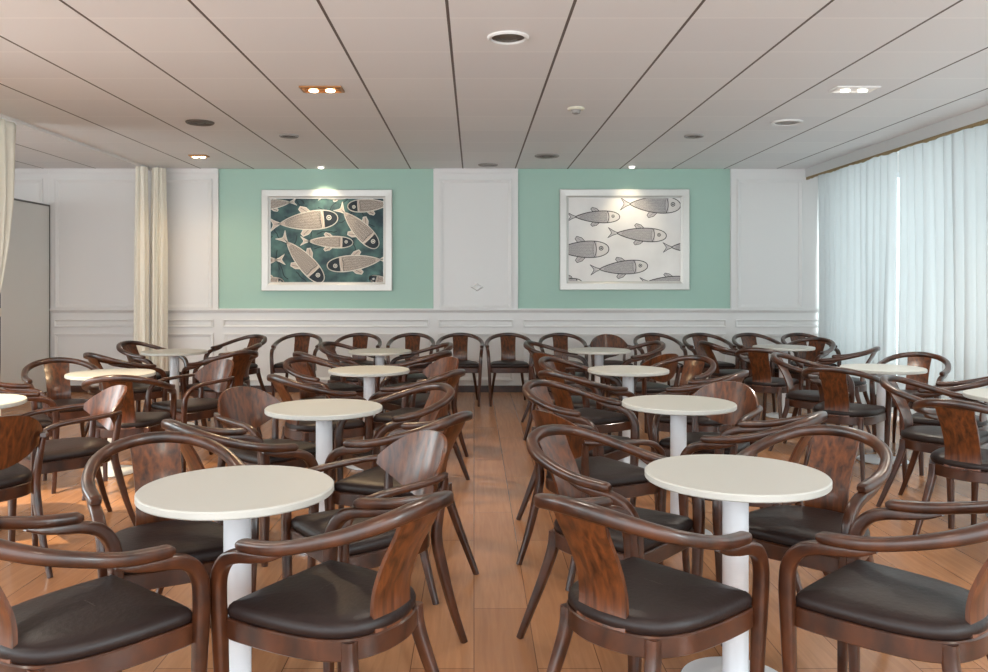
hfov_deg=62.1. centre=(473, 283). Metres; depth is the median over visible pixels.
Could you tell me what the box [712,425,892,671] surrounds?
armchair
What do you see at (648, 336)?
armchair
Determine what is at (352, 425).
seat cushion
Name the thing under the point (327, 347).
armchair
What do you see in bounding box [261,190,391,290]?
picture
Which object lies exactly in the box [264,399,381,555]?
cafe table
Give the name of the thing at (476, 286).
rosette
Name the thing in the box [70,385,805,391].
baseboard
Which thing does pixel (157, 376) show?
seat cushion
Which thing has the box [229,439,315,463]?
seat cushion
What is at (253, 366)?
seat cushion
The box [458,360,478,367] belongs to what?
seat cushion
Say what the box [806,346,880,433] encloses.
armchair
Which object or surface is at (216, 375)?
armchair
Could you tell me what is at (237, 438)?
armchair
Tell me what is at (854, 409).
seat cushion
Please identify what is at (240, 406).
armchair
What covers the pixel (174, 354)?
cafe table
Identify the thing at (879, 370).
cafe table
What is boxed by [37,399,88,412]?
seat cushion
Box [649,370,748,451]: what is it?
armchair
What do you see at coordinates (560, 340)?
armchair
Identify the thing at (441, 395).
armchair
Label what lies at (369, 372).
cafe table
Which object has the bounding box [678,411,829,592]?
armchair
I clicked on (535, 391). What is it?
armchair
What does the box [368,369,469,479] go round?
armchair
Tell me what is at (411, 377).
seat cushion
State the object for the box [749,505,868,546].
seat cushion
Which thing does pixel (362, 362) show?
seat cushion
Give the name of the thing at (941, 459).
seat cushion
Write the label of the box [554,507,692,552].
seat cushion
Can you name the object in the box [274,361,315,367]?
seat cushion
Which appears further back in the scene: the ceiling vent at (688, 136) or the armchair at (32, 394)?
the ceiling vent at (688, 136)
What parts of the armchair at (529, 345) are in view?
leg, arm rail, leg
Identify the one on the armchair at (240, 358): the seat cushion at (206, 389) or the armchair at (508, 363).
the seat cushion at (206, 389)
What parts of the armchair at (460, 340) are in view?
arm rail, backrest, seat frame, leg, leg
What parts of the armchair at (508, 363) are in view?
leg, leg, backrest, arm rail, seat frame, leg, leg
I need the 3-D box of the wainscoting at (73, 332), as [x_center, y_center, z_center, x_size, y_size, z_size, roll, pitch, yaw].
[-1.125,0.834,10.305,11.750,1.051,0.070,0,0,0]
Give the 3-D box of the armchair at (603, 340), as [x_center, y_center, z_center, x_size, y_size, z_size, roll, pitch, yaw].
[1.560,0.976,9.357,0.529,0.776,0.561,0,0,0]
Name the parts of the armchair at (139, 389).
leg, backrest, arm rail, leg, seat frame, leg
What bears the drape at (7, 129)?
hanging from the rail at (7, 118)
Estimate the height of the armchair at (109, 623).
0.794 m
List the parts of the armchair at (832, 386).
leg, leg, backrest, arm rail, seat frame, leg, leg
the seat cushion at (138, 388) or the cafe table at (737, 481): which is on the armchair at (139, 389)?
the seat cushion at (138, 388)
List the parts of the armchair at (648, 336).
leg, backrest, arm rail, leg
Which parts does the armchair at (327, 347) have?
backrest, arm rail, seat frame, leg, leg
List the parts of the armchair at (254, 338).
leg, arm rail, seat frame, backrest, leg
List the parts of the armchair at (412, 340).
arm rail, backrest, seat frame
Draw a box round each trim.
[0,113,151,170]
[14,168,48,204]
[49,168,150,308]
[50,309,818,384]
[151,168,218,308]
[433,168,517,308]
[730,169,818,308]
[805,105,987,179]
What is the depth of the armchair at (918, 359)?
6.84 m
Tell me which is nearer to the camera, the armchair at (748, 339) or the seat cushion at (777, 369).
the seat cushion at (777, 369)
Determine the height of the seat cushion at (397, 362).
0.062 m
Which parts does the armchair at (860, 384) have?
leg, seat frame, arm rail, leg, leg, backrest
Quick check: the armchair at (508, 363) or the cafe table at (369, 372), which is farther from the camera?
the armchair at (508, 363)
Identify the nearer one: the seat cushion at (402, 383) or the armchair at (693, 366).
the armchair at (693, 366)
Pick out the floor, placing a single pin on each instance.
(492, 604)
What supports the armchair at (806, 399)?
on the floor
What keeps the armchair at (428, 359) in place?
on the floor
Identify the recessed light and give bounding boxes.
[188,155,209,157]
[299,86,344,92]
[828,86,880,92]
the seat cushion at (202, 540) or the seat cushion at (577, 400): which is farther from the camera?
the seat cushion at (577, 400)
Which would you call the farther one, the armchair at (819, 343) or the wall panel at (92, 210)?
the wall panel at (92, 210)
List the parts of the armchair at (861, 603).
leg, seat frame, leg, arm rail, leg, backrest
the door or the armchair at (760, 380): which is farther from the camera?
the door
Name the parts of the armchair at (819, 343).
leg, seat frame, arm rail, backrest, leg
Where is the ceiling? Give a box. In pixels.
[0,0,987,168]
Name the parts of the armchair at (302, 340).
leg, seat frame, arm rail, backrest, leg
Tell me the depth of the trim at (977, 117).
7.89 m
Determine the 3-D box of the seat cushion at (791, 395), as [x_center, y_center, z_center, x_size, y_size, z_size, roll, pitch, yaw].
[2.771,0.905,6.659,0.445,0.062,0.444,0,0,37]
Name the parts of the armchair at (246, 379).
leg, arm rail, backrest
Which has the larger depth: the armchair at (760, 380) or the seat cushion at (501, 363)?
the seat cushion at (501, 363)
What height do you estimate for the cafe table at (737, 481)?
0.720 m
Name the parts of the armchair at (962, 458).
leg, leg, arm rail, seat frame, backrest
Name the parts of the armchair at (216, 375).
leg, armrest, seat frame, leg, leg, armrest, backrest, leg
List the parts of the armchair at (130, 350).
backrest, arm rail, leg, leg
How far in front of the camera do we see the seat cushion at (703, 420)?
5.41 m
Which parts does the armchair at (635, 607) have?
leg, backrest, leg, arm rail, leg, seat frame, leg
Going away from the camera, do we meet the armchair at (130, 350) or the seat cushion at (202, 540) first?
the seat cushion at (202, 540)
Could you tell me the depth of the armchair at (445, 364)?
6.45 m
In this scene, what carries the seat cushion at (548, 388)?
on the armchair at (536, 356)
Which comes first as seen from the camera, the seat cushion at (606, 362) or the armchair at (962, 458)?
the armchair at (962, 458)
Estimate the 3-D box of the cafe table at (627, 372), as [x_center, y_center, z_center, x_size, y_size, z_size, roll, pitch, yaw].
[1.160,1.000,6.170,0.604,0.720,0.604,0,0,0]
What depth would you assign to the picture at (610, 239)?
10.31 m
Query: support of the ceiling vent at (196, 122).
in the ceiling
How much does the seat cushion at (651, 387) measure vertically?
0.062 m
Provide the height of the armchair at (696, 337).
0.794 m
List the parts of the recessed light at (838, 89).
bulb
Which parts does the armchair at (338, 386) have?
backrest, arm rail, leg, seat frame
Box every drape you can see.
[0,119,16,415]
[133,166,167,370]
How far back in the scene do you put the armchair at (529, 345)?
8.23 m
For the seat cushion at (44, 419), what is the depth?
5.36 m
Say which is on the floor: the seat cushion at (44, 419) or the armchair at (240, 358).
the armchair at (240, 358)
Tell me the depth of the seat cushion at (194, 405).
6.05 m
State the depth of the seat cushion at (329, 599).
2.25 m
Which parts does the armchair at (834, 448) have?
leg, seat frame, arm rail, backrest, leg, leg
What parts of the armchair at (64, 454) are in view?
leg, armrest, seat frame, armrest, leg, backrest, leg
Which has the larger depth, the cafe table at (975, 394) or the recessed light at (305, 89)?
the recessed light at (305, 89)
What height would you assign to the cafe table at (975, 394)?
0.720 m
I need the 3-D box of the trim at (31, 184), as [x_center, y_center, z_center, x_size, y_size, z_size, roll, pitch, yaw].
[-6.168,-0.560,10.307,1.665,1.778,0.066,0,0,0]
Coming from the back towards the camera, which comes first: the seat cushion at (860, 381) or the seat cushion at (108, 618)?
the seat cushion at (860, 381)
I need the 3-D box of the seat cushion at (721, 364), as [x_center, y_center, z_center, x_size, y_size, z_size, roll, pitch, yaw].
[2.675,0.905,9.319,0.444,0.062,0.445,0,0,-6]
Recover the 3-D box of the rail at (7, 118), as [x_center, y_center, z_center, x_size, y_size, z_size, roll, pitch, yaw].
[-4.050,-1.436,4.345,0.050,0.028,11.890,0,0,0]
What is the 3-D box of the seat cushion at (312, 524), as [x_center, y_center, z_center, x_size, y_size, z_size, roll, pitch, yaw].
[-0.401,0.905,3.089,0.445,0.062,0.444,0,0,-37]
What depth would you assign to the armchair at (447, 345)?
8.02 m
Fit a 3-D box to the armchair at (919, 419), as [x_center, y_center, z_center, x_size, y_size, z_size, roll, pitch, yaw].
[3.234,0.968,5.490,0.589,0.794,0.554,0,0,41]
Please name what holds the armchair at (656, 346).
on the floor
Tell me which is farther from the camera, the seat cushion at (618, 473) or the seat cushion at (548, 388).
the seat cushion at (548, 388)
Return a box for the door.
[0,198,49,392]
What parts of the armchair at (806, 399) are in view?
leg, backrest, leg, arm rail, seat frame, leg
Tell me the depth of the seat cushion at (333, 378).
7.86 m
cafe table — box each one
[0,394,26,530]
[64,368,155,477]
[134,465,333,671]
[140,349,207,424]
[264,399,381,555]
[328,365,409,470]
[348,348,410,414]
[568,347,630,382]
[588,365,668,467]
[622,395,736,534]
[645,454,831,671]
[752,344,814,418]
[840,364,927,465]
[963,388,987,516]
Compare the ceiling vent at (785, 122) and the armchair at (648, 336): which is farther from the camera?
the armchair at (648, 336)
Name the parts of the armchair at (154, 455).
leg, backrest, arm rail, seat frame, leg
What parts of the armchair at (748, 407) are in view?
leg, seat frame, leg, backrest, leg, armrest, leg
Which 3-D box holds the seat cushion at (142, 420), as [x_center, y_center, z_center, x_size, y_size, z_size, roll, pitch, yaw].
[-2.300,0.905,5.481,0.444,0.062,0.445,0,0,-9]
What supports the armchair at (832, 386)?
on the floor
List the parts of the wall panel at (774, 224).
panel moulding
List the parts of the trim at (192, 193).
cornice, panel moulding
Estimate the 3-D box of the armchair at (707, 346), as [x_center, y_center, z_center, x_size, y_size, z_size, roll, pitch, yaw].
[2.586,0.968,8.313,0.589,0.794,0.554,0,0,-9]
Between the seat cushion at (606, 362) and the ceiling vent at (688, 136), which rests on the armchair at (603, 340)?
the seat cushion at (606, 362)
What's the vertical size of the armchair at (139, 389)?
0.794 m
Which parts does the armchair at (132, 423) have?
leg, leg, backrest, arm rail, seat frame, leg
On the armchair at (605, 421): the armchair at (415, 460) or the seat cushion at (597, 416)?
the seat cushion at (597, 416)
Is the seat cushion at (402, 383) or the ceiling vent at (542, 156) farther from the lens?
the ceiling vent at (542, 156)
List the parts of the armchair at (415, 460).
leg, armrest, leg, seat frame, leg, armrest, backrest, leg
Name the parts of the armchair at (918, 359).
leg, leg, seat frame, arm rail, backrest, leg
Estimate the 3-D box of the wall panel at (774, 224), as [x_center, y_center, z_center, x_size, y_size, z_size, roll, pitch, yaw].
[3.987,-0.560,10.307,1.525,1.778,0.066,0,0,0]
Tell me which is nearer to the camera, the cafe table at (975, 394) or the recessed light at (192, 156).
the cafe table at (975, 394)
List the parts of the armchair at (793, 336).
leg, backrest, arm rail, leg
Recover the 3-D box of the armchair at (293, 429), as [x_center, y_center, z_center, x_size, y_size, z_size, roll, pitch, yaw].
[-1.046,0.968,5.353,0.589,0.794,0.554,0,0,-37]
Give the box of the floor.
[0,392,987,671]
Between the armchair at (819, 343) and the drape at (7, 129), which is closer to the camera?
the drape at (7, 129)
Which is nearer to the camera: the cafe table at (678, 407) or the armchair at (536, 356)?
the cafe table at (678, 407)
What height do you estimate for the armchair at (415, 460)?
0.776 m
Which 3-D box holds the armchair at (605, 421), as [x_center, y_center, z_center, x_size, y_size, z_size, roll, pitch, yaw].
[0.734,0.968,5.593,0.589,0.794,0.554,0,0,-37]
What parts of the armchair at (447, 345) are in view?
leg, arm rail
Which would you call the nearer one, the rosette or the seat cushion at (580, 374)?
the seat cushion at (580, 374)
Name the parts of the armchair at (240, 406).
leg, armrest, backrest, leg, seat frame, leg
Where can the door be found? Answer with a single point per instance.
(25, 290)
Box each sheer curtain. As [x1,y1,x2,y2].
[818,152,896,412]
[897,124,987,419]
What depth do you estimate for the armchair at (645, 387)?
6.99 m
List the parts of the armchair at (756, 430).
leg, seat frame, leg, arm rail, leg, backrest, leg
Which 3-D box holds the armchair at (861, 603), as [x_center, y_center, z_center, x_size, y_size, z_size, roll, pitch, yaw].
[1.261,0.968,2.327,0.554,0.794,0.589,0,0,-43]
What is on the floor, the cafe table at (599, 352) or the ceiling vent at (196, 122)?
the cafe table at (599, 352)
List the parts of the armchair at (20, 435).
leg, seat frame, backrest, leg, armrest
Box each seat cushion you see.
[0,413,51,427]
[0,463,31,488]
[0,575,191,664]
[25,437,109,462]
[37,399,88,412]
[96,412,169,428]
[99,383,161,393]
[115,520,222,574]
[147,371,180,379]
[151,398,217,412]
[186,382,247,391]
[228,560,415,638]
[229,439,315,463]
[249,363,257,368]
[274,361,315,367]
[285,418,363,431]
[291,508,396,555]
[300,396,325,399]
[316,382,363,393]
[330,375,357,381]
[334,466,439,496]
[340,360,372,365]
[354,451,369,456]
[373,407,448,422]
[384,382,425,392]
[387,393,429,407]
[393,373,426,381]
[394,360,427,367]
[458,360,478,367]
[491,360,528,367]
[535,372,584,378]
[547,386,599,392]
[547,456,649,486]
[553,396,618,408]
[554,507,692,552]
[568,556,751,635]
[570,407,628,424]
[589,434,629,455]
[604,360,632,365]
[611,382,669,392]
[659,414,722,425]
[659,432,749,454]
[704,361,734,367]
[712,369,748,377]
[744,377,798,386]
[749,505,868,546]
[775,366,807,373]
[786,390,849,401]
[791,361,836,365]
[796,559,987,640]
[811,377,866,385]
[813,401,885,416]
[892,389,940,401]
[901,426,987,444]
[912,412,987,427]
[930,447,987,471]
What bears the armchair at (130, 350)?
on the floor
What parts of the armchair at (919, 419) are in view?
leg, leg, seat frame, arm rail, backrest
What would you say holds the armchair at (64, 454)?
on the floor
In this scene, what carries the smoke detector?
attached to the ceiling
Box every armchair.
[0,382,59,493]
[0,415,52,577]
[0,512,210,671]
[7,385,135,546]
[21,357,103,466]
[81,375,176,499]
[81,431,258,660]
[83,352,167,436]
[116,340,188,411]
[145,359,234,472]
[155,419,318,593]
[180,350,262,436]
[192,343,261,425]
[203,334,266,391]
[210,490,453,671]
[213,386,333,539]
[267,374,371,480]
[270,333,322,396]
[281,430,467,671]
[283,356,363,442]
[291,351,363,442]
[318,341,387,420]
[323,411,478,604]
[334,333,381,365]
[334,383,454,508]
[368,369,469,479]
[375,350,451,414]
[379,357,468,456]
[386,333,434,370]
[388,342,452,414]
[436,333,483,406]
[485,333,532,406]
[516,379,639,519]
[516,410,666,590]
[516,424,704,671]
[521,341,588,421]
[523,353,604,440]
[534,493,769,671]
[538,333,587,372]
[538,370,637,463]
[539,356,621,435]
[588,334,636,380]
[604,341,665,383]
[605,353,680,446]
[633,333,687,385]
[634,355,715,412]
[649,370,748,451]
[652,381,764,510]
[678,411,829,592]
[682,333,739,372]
[699,341,766,420]
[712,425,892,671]
[732,333,790,369]
[735,347,803,420]
[768,352,854,450]
[770,337,835,412]
[778,499,987,671]
[781,333,840,366]
[802,366,891,481]
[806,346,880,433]
[869,352,950,451]
[876,375,987,524]
[899,376,987,486]
[912,398,987,534]
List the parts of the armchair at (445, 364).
leg, armrest, leg, seat frame, backrest, leg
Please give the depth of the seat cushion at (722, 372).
8.22 m
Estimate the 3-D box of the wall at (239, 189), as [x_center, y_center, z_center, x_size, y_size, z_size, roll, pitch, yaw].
[-1.125,-0.045,10.430,12.150,2.810,0.200,0,0,0]
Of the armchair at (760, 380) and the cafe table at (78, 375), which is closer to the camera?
the cafe table at (78, 375)
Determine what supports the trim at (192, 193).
attached to the wall at (239, 189)
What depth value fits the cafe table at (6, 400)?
4.54 m
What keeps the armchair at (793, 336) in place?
on the floor
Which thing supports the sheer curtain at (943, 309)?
hanging from the ceiling
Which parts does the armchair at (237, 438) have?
leg, backrest, arm rail, leg, leg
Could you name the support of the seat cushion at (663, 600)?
on the armchair at (635, 607)
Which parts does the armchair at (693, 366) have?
leg, arm rail, backrest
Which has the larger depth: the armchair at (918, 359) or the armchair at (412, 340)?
the armchair at (412, 340)
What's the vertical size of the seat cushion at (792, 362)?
0.062 m
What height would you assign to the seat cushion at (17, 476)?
0.062 m
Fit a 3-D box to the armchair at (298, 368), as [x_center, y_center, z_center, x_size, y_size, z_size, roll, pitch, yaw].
[-1.169,0.968,6.323,0.589,0.794,0.554,0,0,30]
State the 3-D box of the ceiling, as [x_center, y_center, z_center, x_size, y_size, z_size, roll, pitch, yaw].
[-1.125,-1.525,4.465,12.150,0.150,12.130,0,0,0]
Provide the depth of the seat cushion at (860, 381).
7.53 m
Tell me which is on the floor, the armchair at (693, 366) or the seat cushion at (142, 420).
the armchair at (693, 366)
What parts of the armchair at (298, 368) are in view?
backrest, arm rail, leg, leg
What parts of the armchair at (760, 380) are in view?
leg, backrest, arm rail, seat frame, leg, leg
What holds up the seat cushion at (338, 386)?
on the armchair at (338, 386)
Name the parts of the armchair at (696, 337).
leg, backrest, arm rail, seat frame, leg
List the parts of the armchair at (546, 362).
backrest, arm rail, leg, leg, seat frame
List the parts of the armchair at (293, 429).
leg, backrest, leg, arm rail, leg, seat frame, leg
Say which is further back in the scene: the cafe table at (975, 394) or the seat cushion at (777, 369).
the seat cushion at (777, 369)
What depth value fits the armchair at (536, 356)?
7.07 m
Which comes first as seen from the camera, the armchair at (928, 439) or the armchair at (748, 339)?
the armchair at (928, 439)
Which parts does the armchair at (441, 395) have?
leg, seat frame, leg, arm rail, backrest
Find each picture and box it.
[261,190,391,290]
[559,189,689,289]
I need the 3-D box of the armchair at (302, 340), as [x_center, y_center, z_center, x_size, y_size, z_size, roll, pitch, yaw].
[-2.010,0.968,9.365,0.554,0.794,0.589,0,0,0]
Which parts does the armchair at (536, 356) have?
leg, backrest, seat frame, armrest, leg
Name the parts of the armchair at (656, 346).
leg, seat frame, leg, arm rail, backrest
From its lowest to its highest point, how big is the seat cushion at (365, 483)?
0.062 m
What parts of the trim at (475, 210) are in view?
cornice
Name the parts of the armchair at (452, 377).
leg, leg, seat frame, arm rail, backrest, leg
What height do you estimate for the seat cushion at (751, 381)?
0.062 m
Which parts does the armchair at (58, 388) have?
leg, backrest, arm rail, seat frame, leg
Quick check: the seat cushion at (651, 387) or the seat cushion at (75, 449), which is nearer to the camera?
the seat cushion at (75, 449)
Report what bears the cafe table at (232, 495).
on the floor
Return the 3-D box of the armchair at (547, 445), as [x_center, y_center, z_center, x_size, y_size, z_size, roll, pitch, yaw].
[0.499,0.968,3.135,0.589,0.794,0.554,0,0,41]
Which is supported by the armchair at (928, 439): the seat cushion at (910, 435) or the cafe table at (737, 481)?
the seat cushion at (910, 435)
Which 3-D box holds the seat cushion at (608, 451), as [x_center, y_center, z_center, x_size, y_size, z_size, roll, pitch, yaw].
[0.616,0.905,4.709,0.445,0.062,0.444,0,0,37]
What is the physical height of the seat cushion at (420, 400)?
0.062 m
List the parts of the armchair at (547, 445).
leg, backrest, arm rail, leg, seat frame, leg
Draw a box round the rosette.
[471,283,482,290]
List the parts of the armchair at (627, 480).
leg, armrest, backrest, leg, leg, seat frame, armrest, leg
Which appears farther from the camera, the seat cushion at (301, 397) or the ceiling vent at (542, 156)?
the ceiling vent at (542, 156)
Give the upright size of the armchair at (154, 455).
0.794 m
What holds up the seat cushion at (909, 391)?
on the armchair at (918, 359)
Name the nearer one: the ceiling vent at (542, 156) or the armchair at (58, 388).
the armchair at (58, 388)
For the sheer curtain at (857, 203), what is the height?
2.705 m
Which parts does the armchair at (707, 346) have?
backrest, arm rail, leg, leg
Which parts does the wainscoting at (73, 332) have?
field moulding, band moulding, field moulding, band moulding, field moulding, band moulding, chair rail, field moulding, band moulding, field moulding, band moulding, field moulding, band moulding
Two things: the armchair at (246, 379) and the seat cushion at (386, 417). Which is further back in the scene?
the armchair at (246, 379)
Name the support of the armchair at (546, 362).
on the floor
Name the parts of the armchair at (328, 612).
leg, seat frame, arm rail, leg, leg, backrest, leg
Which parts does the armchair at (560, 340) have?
backrest, arm rail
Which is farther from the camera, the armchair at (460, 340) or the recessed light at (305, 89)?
the armchair at (460, 340)
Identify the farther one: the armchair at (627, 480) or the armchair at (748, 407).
the armchair at (748, 407)
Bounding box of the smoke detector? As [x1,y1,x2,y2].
[568,106,584,114]
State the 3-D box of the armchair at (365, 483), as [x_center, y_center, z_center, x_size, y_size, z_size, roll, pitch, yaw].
[-0.304,0.968,3.771,0.589,0.794,0.554,0,0,26]
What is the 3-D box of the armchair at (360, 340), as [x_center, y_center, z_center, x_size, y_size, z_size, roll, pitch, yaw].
[-1.330,0.968,9.365,0.554,0.794,0.589,0,0,0]
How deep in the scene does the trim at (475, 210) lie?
10.30 m
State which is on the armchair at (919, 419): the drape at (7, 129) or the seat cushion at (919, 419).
the seat cushion at (919, 419)
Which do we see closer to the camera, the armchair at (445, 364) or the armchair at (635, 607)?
the armchair at (635, 607)
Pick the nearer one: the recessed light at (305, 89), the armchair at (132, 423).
the armchair at (132, 423)
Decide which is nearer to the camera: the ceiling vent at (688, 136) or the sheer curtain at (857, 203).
the ceiling vent at (688, 136)
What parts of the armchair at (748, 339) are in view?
backrest, arm rail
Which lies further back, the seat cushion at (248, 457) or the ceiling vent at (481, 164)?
the ceiling vent at (481, 164)
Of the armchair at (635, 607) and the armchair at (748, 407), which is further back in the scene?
the armchair at (748, 407)
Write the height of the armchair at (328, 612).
0.794 m
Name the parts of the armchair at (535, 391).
leg, backrest, arm rail, leg, seat frame, leg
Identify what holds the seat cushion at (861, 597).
on the armchair at (861, 603)
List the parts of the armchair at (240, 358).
leg, seat frame, leg, arm rail, backrest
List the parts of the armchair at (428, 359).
leg, leg, arm rail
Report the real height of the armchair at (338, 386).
0.794 m
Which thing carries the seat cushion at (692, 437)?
on the armchair at (748, 407)
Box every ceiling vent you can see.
[185,119,214,125]
[279,134,298,138]
[478,163,497,166]
[487,31,528,44]
[535,154,558,158]
[684,134,703,138]
[771,119,802,125]
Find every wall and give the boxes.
[219,169,729,308]
[897,154,898,171]
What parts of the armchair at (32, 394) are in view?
arm rail, leg, leg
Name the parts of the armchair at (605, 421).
backrest, leg, arm rail, seat frame, leg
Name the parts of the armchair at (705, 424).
leg, leg, seat frame, arm rail, leg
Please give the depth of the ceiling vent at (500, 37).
4.80 m
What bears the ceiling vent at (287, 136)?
in the ceiling
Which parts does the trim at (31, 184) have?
panel moulding, cornice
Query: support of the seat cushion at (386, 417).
on the armchair at (452, 377)
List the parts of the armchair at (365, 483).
leg, seat frame, leg, arm rail, leg, backrest, leg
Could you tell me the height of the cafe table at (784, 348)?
0.720 m
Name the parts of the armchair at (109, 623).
backrest, leg, leg, arm rail, seat frame, leg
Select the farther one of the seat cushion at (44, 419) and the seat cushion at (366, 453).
the seat cushion at (44, 419)
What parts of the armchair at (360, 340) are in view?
arm rail, backrest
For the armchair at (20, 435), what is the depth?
3.79 m
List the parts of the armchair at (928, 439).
leg, backrest, leg, arm rail, seat frame, leg, leg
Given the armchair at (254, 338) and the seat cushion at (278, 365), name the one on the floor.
the armchair at (254, 338)
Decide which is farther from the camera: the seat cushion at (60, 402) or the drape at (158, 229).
the drape at (158, 229)
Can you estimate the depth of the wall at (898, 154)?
9.18 m
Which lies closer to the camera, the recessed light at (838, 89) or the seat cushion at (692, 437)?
the seat cushion at (692, 437)

